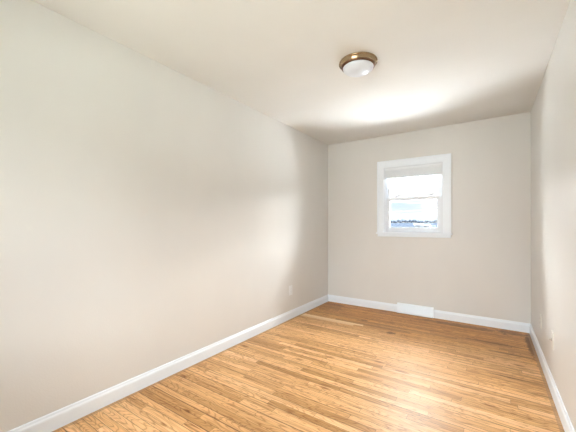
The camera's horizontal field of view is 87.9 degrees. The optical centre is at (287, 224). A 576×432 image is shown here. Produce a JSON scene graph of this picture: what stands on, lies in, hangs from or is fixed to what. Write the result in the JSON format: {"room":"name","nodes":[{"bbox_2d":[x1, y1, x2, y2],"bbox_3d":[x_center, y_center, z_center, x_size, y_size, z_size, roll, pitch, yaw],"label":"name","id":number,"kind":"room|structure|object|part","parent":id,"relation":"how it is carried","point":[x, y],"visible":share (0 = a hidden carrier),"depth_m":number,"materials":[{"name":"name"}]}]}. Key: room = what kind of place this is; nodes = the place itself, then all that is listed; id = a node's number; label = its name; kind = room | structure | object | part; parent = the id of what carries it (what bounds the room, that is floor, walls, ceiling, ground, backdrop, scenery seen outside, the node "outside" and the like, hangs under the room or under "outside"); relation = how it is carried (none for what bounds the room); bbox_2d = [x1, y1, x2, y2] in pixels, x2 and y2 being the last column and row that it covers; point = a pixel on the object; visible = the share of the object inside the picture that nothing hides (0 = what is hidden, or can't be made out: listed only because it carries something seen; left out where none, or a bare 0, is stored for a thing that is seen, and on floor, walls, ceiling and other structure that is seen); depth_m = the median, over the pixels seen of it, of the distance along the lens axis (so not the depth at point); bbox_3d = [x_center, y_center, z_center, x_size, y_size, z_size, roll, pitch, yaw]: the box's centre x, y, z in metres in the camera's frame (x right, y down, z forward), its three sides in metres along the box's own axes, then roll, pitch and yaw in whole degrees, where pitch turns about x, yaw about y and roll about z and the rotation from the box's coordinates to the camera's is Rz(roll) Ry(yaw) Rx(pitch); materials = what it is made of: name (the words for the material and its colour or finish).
{"room":"empty bedroom","nodes":[
{"label":"empty bedroom","id":0,"kind":"room"},
{"bbox_2d":[0,0,327,431],"bbox_3d":[-0.756,-0.027,2.735,0.100,2.440,4.980,0,0,34],"label":"wall","id":1,"kind":"structure","parent":0,"point":[152,217],"depth_m":2.09,"materials":[{"name":"beige paint"}]},
{"bbox_2d":[7,295,327,431],"bbox_3d":[-0.708,1.141,2.703,0.015,0.103,4.780,0,0,34],"label":"baseboard","id":2,"kind":"structure","parent":1,"relation":"attached to","point":[57,419],"depth_m":2.18,"materials":[{"name":"white paint"}]},
{"bbox_2d":[289,285,291,295],"bbox_3d":[0.036,0.833,3.805,0.009,0.124,0.078,0,0,34],"label":"wall outlet","id":3,"kind":"object","parent":1,"relation":"attached to","point":[290,286],"visible":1,"depth_m":3.80,"materials":[{"name":"white plastic"}]},
{"bbox_2d":[32,0,570,144],"bbox_3d":[0.311,-1.297,2.012,2.678,0.100,4.980,0,0,34],"label":"ceiling","id":4,"kind":"structure","parent":0,"point":[440,63],"depth_m":2.12,"materials":[{"name":"paint"}]},
{"bbox_2d":[339,52,377,76],"bbox_3d":[0.536,-1.201,2.288,0.289,0.092,0.289,0,0,34],"label":"ceiling light","id":5,"kind":"object","parent":4,"relation":"attached to","point":[356,64],"visible":1,"depth_m":2.21,"materials":[{"name":"white glass"}]},
{"bbox_3d":[0.536,-1.183,2.288,0.229,0.055,0.229,0,0,34],"label":"lamp shade","id":6,"kind":"part","parent":5,"relation":"part of","materials":[{"name":"white glass"}]},
{"bbox_2d":[52,301,564,431],"bbox_3d":[0.311,1.223,2.012,2.478,0.060,4.780,0,0,34],"label":"floor","id":7,"kind":"structure","parent":0,"point":[331,366],"depth_m":2.22,"materials":[{"name":"brown wood"}]},
{"bbox_2d":[328,112,530,323],"bbox_3d":[1.680,-0.027,4.032,2.478,2.440,0.100,0,0,34],"label":"wall","id":8,"kind":"structure","parent":0,"point":[484,267],"depth_m":3.71,"materials":[{"name":"beige paint"}]},
{"bbox_2d":[328,294,396,311],"bbox_3d":[1.059,1.141,4.383,1.055,0.103,0.015,0,0,34],"label":"baseboard","id":9,"kind":"structure","parent":8,"relation":"attached to","point":[332,298],"depth_m":4.35,"materials":[{"name":"white paint"}]},
{"bbox_2d":[376,153,451,237],"bbox_3d":[1.672,-0.362,4.013,0.947,1.053,0.140,0,0,34],"label":"window","id":10,"kind":"structure","parent":8,"relation":"in","point":[443,229],"depth_m":3.95,"materials":[{"name":"white paint"}]},
{"bbox_2d":[385,163,441,178],"bbox_3d":[1.663,-0.710,3.999,0.711,0.145,0.034,0,0,34],"label":"window blind","id":11,"kind":"object","parent":10,"relation":"attached to","point":[429,169],"visible":1,"depth_m":3.97,"materials":[{"name":"beige fabric"}]},
{"bbox_3d":[1.663,-0.647,3.999,0.707,0.018,0.028,0,0,34],"label":"rail","id":12,"kind":"part","parent":11,"relation":"part of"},
{"bbox_3d":[1.696,-0.562,4.048,0.713,0.443,0.031,0,0,34],"label":"sash","id":13,"kind":"part","parent":10,"relation":"part of","materials":[{"name":"white plastic"}]},
{"bbox_3d":[1.676,-0.141,4.019,0.713,0.465,0.031,0,0,34],"label":"sash","id":14,"kind":"part","parent":10,"relation":"part of","materials":[{"name":"glass"}]},
{"bbox_3d":[1.652,0.115,3.984,0.947,0.022,0.070,0,0,34],"label":"sill","id":15,"kind":"part","parent":10,"relation":"part of","materials":[{"name":"white paint"}]},
{"bbox_2d":[397,303,433,317],"bbox_3d":[1.671,1.126,3.944,0.451,0.127,0.056,0,0,34],"label":"air vent","id":16,"kind":"object","parent":8,"relation":"in","point":[424,311],"visible":1,"depth_m":3.92,"materials":[{"name":"white metal"}]},
{"bbox_2d":[434,310,529,332],"bbox_3d":[2.272,1.141,3.562,0.972,0.103,0.015,0,0,34],"label":"baseboard","id":17,"kind":"structure","parent":8,"relation":"attached to","point":[464,318],"depth_m":3.53,"materials":[{"name":"white paint"}]},
{"bbox_2d":[531,0,575,431],"bbox_3d":[1.378,-0.027,1.289,0.100,2.440,4.980,0,0,34],"label":"wall","id":18,"kind":"structure","parent":0,"point":[553,112],"depth_m":1.99,"materials":[{"name":"beige paint"}]},
{"bbox_2d":[540,312,541,328],"bbox_3d":[2.223,0.841,2.631,0.009,0.124,0.078,0,0,34],"label":"wall outlet","id":19,"kind":"object","parent":18,"relation":"attached to","point":[540,312],"visible":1,"depth_m":2.61,"materials":[{"name":"white plastic"}]},
{"bbox_2d":[549,330,553,349],"bbox_3d":[1.877,0.819,2.134,0.023,0.124,0.078,0,0,34],"label":"cable jack plate","id":20,"kind":"object","parent":18,"relation":"attached to","point":[552,332],"visible":1,"depth_m":2.12,"materials":[{"name":"white plastic"}]},
{"bbox_3d":[1.884,0.819,2.130,0.006,0.124,0.078,0,0,34],"label":"plate","id":21,"kind":"part","parent":20,"relation":"part of","materials":[{"name":"white plastic"}]},
{"bbox_2d":[529,324,574,431],"bbox_3d":[1.331,1.141,1.321,0.015,0.103,4.780,0,0,34],"label":"baseboard","id":22,"kind":"structure","parent":18,"relation":"attached to","point":[567,425],"depth_m":2.06,"materials":[{"name":"white paint"}]},
{"label":"outside","id":23,"kind":"structure","parent":0,"visible":0},
{"bbox_3d":[15.082,4.293,22.250,60.000,0.200,44.700,0,0,34],"label":"pavement","id":24,"kind":"object","parent":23,"visible":0},
{"bbox_3d":[0.742,1.193,17.135,0.280,7.000,0.800,0,0,34],"label":"utility pole","id":25,"kind":"object","parent":24,"relation":"on","visible":0},
{"bbox_2d":[390,201,436,203],"bbox_3d":[6.753,-0.932,12.637,14.704,1.171,0.064,0,0,34],"label":"power line","id":26,"kind":"object","parent":25,"relation":"attached to","point":[390,201],"visible":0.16,"depth_m":13.34,"materials":[{"name":"white"}]},
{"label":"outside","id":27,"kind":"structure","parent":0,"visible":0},
{"bbox_2d":[390,223,436,226],"bbox_3d":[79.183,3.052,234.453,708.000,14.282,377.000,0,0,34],"label":"ground","id":28,"kind":"structure","parent":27,"point":[391,224],"depth_m":286.06,"materials":[{"name":"white snow"}]},
{"bbox_2d":[414,223,422,226],"bbox_3d":[104.979,0.996,240.526,7.000,4.400,6.000,0,0,23],"label":"house","id":29,"kind":"structure","parent":28,"relation":"on","point":[415,224],"depth_m":238.78,"materials":[{"name":"white"}]}
]}

